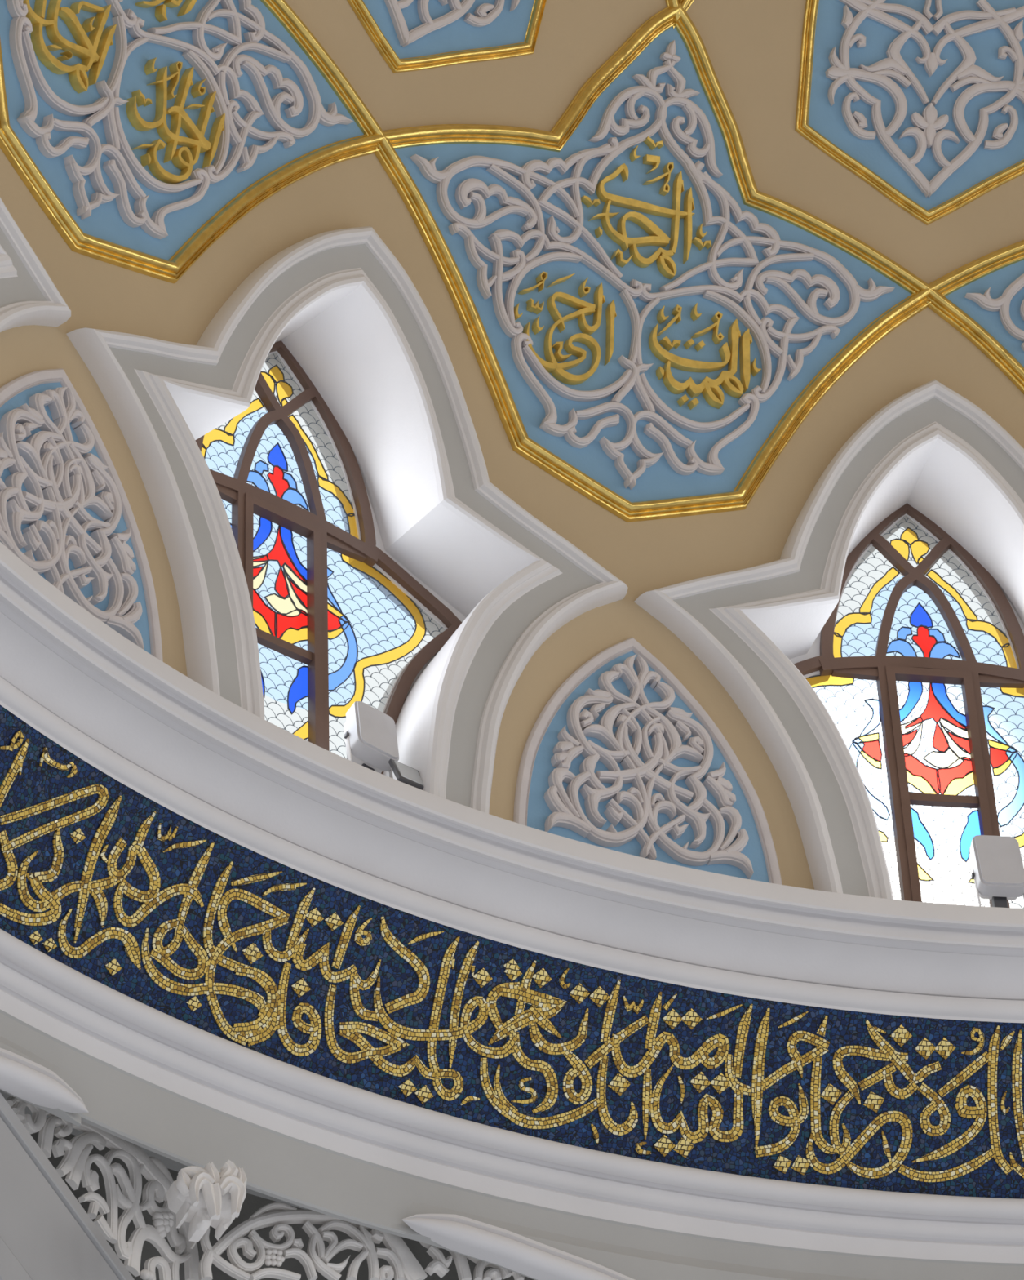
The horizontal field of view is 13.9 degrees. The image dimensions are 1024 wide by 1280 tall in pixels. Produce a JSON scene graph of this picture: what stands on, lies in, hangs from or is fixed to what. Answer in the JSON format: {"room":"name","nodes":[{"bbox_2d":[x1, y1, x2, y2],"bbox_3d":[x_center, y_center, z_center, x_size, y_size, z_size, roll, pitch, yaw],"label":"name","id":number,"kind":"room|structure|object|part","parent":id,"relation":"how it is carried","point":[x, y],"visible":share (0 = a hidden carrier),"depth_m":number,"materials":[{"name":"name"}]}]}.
{"room":"mosque","nodes":[
{"label":"mosque","id":0,"kind":"room"},
{"bbox_2d":[0,1035,81,1126],"bbox_3d":[-2.932,1.461,17.548,0.303,1.728,3.501,-21,-42,22],"label":"wall","id":1,"kind":"structure","parent":0,"point":[73,1118],"depth_m":18.73,"materials":[{"name":"grey paint"}]},
{"bbox_2d":[0,1048,88,1113],"bbox_3d":[-2.870,1.663,17.341,0.302,1.170,3.463,-21,-42,22],"label":"trim","id":2,"kind":"structure","parent":1,"relation":"attached to","point":[25,1079],"depth_m":18.55,"materials":[{"name":"white paint"}]},
{"bbox_2d":[0,1093,134,1279],"bbox_3d":[-1.811,3.157,18.606,0.170,2.033,2.550,-23,-42,23],"label":"trim","id":3,"kind":"structure","parent":1,"relation":"attached to","point":[46,1233],"depth_m":18.45,"materials":[{"name":"grey paint"}]},
{"bbox_2d":[6,1096,199,1279],"bbox_3d":[-1.857,2.514,19.239,0.063,0.698,1.483,-23,-42,23],"label":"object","id":4,"kind":"object","parent":1,"relation":"attached to","point":[76,1162],"visible":0.89,"depth_m":19.30,"materials":[{"name":"stone"}]},
{"bbox_2d":[20,1120,533,1279],"bbox_3d":[3.469,-0.736,14.293,17.400,3.020,17.400,-14,-40,14],"label":"wall","id":5,"kind":"structure","parent":0,"point":[251,1204],"depth_m":20.73,"materials":[{"name":"concrete"}]},
{"bbox_2d":[166,1160,247,1242],"bbox_3d":[-1.355,2.486,18.650,0.327,0.318,0.256,13,-41,-19],"label":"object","id":6,"kind":"object","parent":5,"relation":"attached to","point":[206,1197],"visible":1,"depth_m":18.59,"materials":[{"name":"stone"}]},
{"bbox_2d":[0,0,1023,889],"bbox_3d":[3.227,-6.061,18.500,13.672,8.800,13.680,-14,-40,14],"label":"ceiling","id":7,"kind":"structure","parent":0,"point":[753,47],"depth_m":22.17,"materials":[{"name":"beige paint"}]},
{"bbox_2d":[0,197,71,332],"bbox_3d":[-3.100,-2.287,18.773,0.962,3.579,3.487,-15,-40,16],"label":"window surround","id":8,"kind":"object","parent":7,"relation":"attached to","point":[28,295],"visible":1,"depth_m":19.79,"materials":[{"name":"white paint"}]},
{"bbox_3d":[-2.828,-2.253,18.611,0.233,3.286,2.678,-15,-40,16],"label":"moulding","id":9,"kind":"part","parent":8,"relation":"part of","materials":[{"name":"white paint"}]},
{"bbox_2d":[0,368,163,662],"bbox_3d":[-2.093,-0.709,19.440,0.108,1.527,1.475,-27,-44,28],"label":"panel","id":10,"kind":"object","parent":7,"relation":"attached to","point":[66,513],"visible":0.95,"depth_m":19.44,"materials":[{"name":"white paint"}]},
{"bbox_2d":[0,0,386,283],"bbox_3d":[-1.760,-3.267,21.044,1.087,2.958,3.372,-26,-44,27],"label":"panel","id":11,"kind":"object","parent":7,"relation":"attached to","point":[144,131],"visible":1,"depth_m":21.09,"materials":[{"name":"blue paint"}]},
{"bbox_2d":[66,226,628,813],"bbox_3d":[-0.965,-0.569,21.071,3.487,3.579,0.962,25,-46,-30],"label":"window surround","id":12,"kind":"object","parent":7,"relation":"attached to","point":[365,336],"visible":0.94,"depth_m":21.40,"materials":[{"name":"white paint"}]},
{"bbox_2d":[195,340,462,774],"bbox_3d":[-1.155,-0.292,21.166,2.270,3.416,0.143,25,-46,-30],"label":"window","id":13,"kind":"structure","parent":12,"relation":"attached to","point":[322,621],"depth_m":21.48,"materials":[{"name":"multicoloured glass"}]},
{"bbox_3d":[-1.501,-0.766,21.257,0.270,0.050,0.041,27,-47,-32],"label":"light rail","id":14,"kind":"part","parent":13,"relation":"part of","materials":[{"name":"brown wood"}]},
{"bbox_3d":[-1.167,0.026,20.958,0.382,0.050,0.048,25,-46,-30],"label":"casement rail","id":15,"kind":"part","parent":13,"relation":"part of","materials":[{"name":"brown wood"}]},
{"bbox_3d":[-1.154,0.161,20.839,0.480,2.068,0.066,25,-46,-30],"label":"casement frame","id":16,"kind":"part","parent":13,"relation":"part of","materials":[{"name":"brown wood"}]},
{"bbox_3d":[-0.877,-0.478,21.658,0.270,0.050,0.041,22,-45,-28],"label":"light rail","id":17,"kind":"part","parent":13,"relation":"part of","materials":[{"name":"brown wood"}]},
{"bbox_3d":[-0.782,-0.607,20.813,2.678,3.286,0.233,25,-46,-30],"label":"moulding","id":18,"kind":"part","parent":12,"relation":"part of","materials":[{"name":"white paint"}]},
{"bbox_2d":[346,0,546,72],"bbox_3d":[0.077,-4.826,22.510,1.542,3.016,2.464,25,-46,-30],"label":"panel","id":19,"kind":"object","parent":7,"relation":"attached to","point":[410,35],"visible":1,"depth_m":22.52,"materials":[{"name":"blue paint"}]},
{"bbox_2d":[513,636,782,884],"bbox_3d":[0.662,0.564,21.211,1.475,1.527,0.108,14,-41,-20],"label":"panel","id":20,"kind":"object","parent":7,"relation":"attached to","point":[622,757],"visible":0.97,"depth_m":21.12,"materials":[{"name":"white paint"}]},
{"bbox_2d":[374,0,932,522],"bbox_3d":[0.771,-2.098,22.672,3.372,2.958,1.087,13,-41,-19],"label":"panel","id":21,"kind":"object","parent":7,"relation":"attached to","point":[648,326],"visible":1,"depth_m":22.70,"materials":[{"name":"blue paint"}]},
{"bbox_2d":[665,0,694,28],"bbox_3d":[1.076,-3.803,23.248,0.520,0.721,0.288,-13,-40,13],"label":"trim","id":22,"kind":"structure","parent":7,"relation":"attached to","point":[686,4],"depth_m":23.17,"materials":[{"name":"gold metal"}]},
{"bbox_2d":[635,378,1023,899],"bbox_3d":[2.317,0.216,22.255,3.487,3.579,0.962,4,-39,-8],"label":"window surround","id":23,"kind":"object","parent":7,"relation":"attached to","point":[932,450],"visible":0.95,"depth_m":22.29,"materials":[{"name":"white paint"}]},
{"bbox_2d":[793,502,1023,908],"bbox_3d":[2.277,0.528,22.404,2.270,3.416,0.143,4,-39,-8],"label":"window","id":24,"kind":"structure","parent":23,"relation":"attached to","point":[903,769],"depth_m":22.63,"materials":[{"name":"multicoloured glass"}]},
{"bbox_3d":[1.863,0.177,22.647,0.270,0.050,0.041,6,-39,-10],"label":"light rail","id":25,"kind":"part","parent":24,"relation":"part of","materials":[{"name":"brown wood"}]},
{"bbox_3d":[2.276,0.496,22.427,2.270,3.336,0.138,4,-39,-8],"label":"frame","id":26,"kind":"part","parent":24,"relation":"part of","materials":[{"name":"brown wood"}]},
{"bbox_3d":[2.293,0.985,22.082,0.480,2.068,0.066,4,-39,-8],"label":"casement frame","id":27,"kind":"part","parent":24,"relation":"part of","materials":[{"name":"brown wood"}]},
{"bbox_3d":[2.284,0.851,22.203,0.382,0.050,0.048,4,-39,-8],"label":"casement rail","id":28,"kind":"part","parent":24,"relation":"part of","materials":[{"name":"brown wood"}]},
{"bbox_3d":[2.650,0.226,22.755,0.270,0.050,0.041,2,-38,-5],"label":"light rail","id":29,"kind":"part","parent":24,"relation":"part of","materials":[{"name":"brown wood"}]},
{"bbox_2d":[795,0,1023,225],"bbox_3d":[2.444,-4.260,23.364,1.539,3.016,2.464,4,-39,-8],"label":"panel","id":30,"kind":"object","parent":7,"relation":"attached to","point":[922,101],"visible":1,"depth_m":23.48,"materials":[{"name":"blue paint"}]},
{"bbox_2d":[926,240,1023,394],"bbox_3d":[3.964,-1.898,23.111,3.372,2.958,1.085,-6,-38,4],"label":"panel","id":31,"kind":"object","parent":7,"relation":"attached to","point":[983,299],"visible":1,"depth_m":23.25,"materials":[{"name":"blue paint"}]},
{"bbox_2d":[0,1009,1023,1279],"bbox_3d":[3.428,-1.613,14.986,17.440,0.745,17.440,-14,-40,14],"label":"wall","id":32,"kind":"structure","parent":0,"point":[180,1131],"depth_m":19.67,"materials":[{"name":"grey paint"}]},
{"bbox_2d":[0,928,1023,1263],"bbox_3d":[3.425,-1.692,15.049,15.132,0.289,15.132,-14,-40,14],"label":"trim","id":33,"kind":"structure","parent":32,"relation":"attached to","point":[45,993],"depth_m":20.14,"materials":[{"name":"white paint"}]},
{"bbox_2d":[396,1202,879,1279],"bbox_3d":[1.079,3.310,20.152,3.501,1.690,0.303,9,-40,-15],"label":"molding","id":34,"kind":"structure","parent":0,"point":[634,1264],"depth_m":20.21,"materials":[{"name":"grey paint"}]},
{"bbox_2d":[190,1202,524,1279],"bbox_3d":[-0.715,2.931,19.832,1.686,0.515,0.057,13,-41,-19],"label":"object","id":35,"kind":"object","parent":34,"relation":"attached to","point":[403,1264],"visible":0.82,"depth_m":19.78,"materials":[{"name":"stone"}]},
{"bbox_2d":[402,1213,635,1279],"bbox_3d":[1.113,3.485,19.939,3.463,1.169,0.302,9,-40,-15],"label":"trim","id":36,"kind":"structure","parent":34,"relation":"attached to","point":[466,1236],"depth_m":19.88,"materials":[{"name":"white paint"}]},
{"bbox_3d":[3.405,-2.108,15.378,14.904,0.800,14.904,-14,-40,14],"label":"wall","id":37,"kind":"structure","parent":0,"visible":0},
{"bbox_2d":[0,705,1023,1199],"bbox_3d":[-0.236,0.855,18.914,11.734,0.780,3.136,25,-46,-30],"label":"frieze","id":38,"kind":"object","parent":37,"relation":"attached to","point":[219,936],"visible":1,"depth_m":20.23,"materials":[{"name":"blue tile"}]},
{"bbox_2d":[0,542,1023,1023],"bbox_3d":[3.384,-2.583,15.753,15.200,0.450,15.200,-14,-40,14],"label":"trim","id":39,"kind":"structure","parent":37,"relation":"attached to","point":[309,809],"depth_m":20.21,"materials":[{"name":"white paint"}]},
{"bbox_2d":[343,701,399,778],"bbox_3d":[-0.701,0.596,20.457,0.303,0.692,0.240,25,-46,-30],"label":"floodlight","id":40,"kind":"object","parent":39,"relation":"on","point":[370,735],"visible":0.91,"depth_m":20.45,"materials":[{"name":"white paint"}]},
{"bbox_3d":[-0.810,0.466,20.475,0.019,0.034,0.034,25,-46,-30],"label":"pivot knob","id":41,"kind":"part","parent":40,"relation":"part of","materials":[{"name":"metal"}]},
{"bbox_3d":[-0.796,0.519,20.404,0.014,0.252,0.098,5,-39,-10],"label":"bracket arm","id":42,"kind":"part","parent":40,"relation":"part of","materials":[{"name":"white paint"}]},
{"bbox_3d":[-0.598,0.626,20.498,0.014,0.252,0.098,5,-39,-10],"label":"bracket arm","id":43,"kind":"part","parent":40,"relation":"part of","materials":[{"name":"white paint"}]},
{"bbox_2d":[388,759,423,790],"bbox_3d":[-0.502,0.711,20.294,0.175,0.298,0.091,25,-46,-30],"label":"lamp","id":44,"kind":"object","parent":39,"relation":"on","point":[405,774],"visible":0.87,"depth_m":20.30,"materials":[{"name":"metal"}]},
{"bbox_2d":[969,835,1023,907],"bbox_3d":[2.510,1.295,21.510,0.276,0.669,0.209,4,-39,-8],"label":"floodlight","id":45,"kind":"object","parent":39,"relation":"on","point":[997,874],"visible":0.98,"depth_m":21.51,"materials":[{"name":"white paint"}]},
{"bbox_3d":[2.376,1.216,21.563,0.016,0.033,0.033,4,-39,-8],"label":"pivot knob","id":46,"kind":"part","parent":45,"relation":"part of","materials":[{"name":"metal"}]},
{"bbox_3d":[2.389,1.277,21.497,0.008,0.259,0.066,3,-39,-7],"label":"bracket arm","id":47,"kind":"part","parent":45,"relation":"part of","materials":[{"name":"white paint"}]}
]}

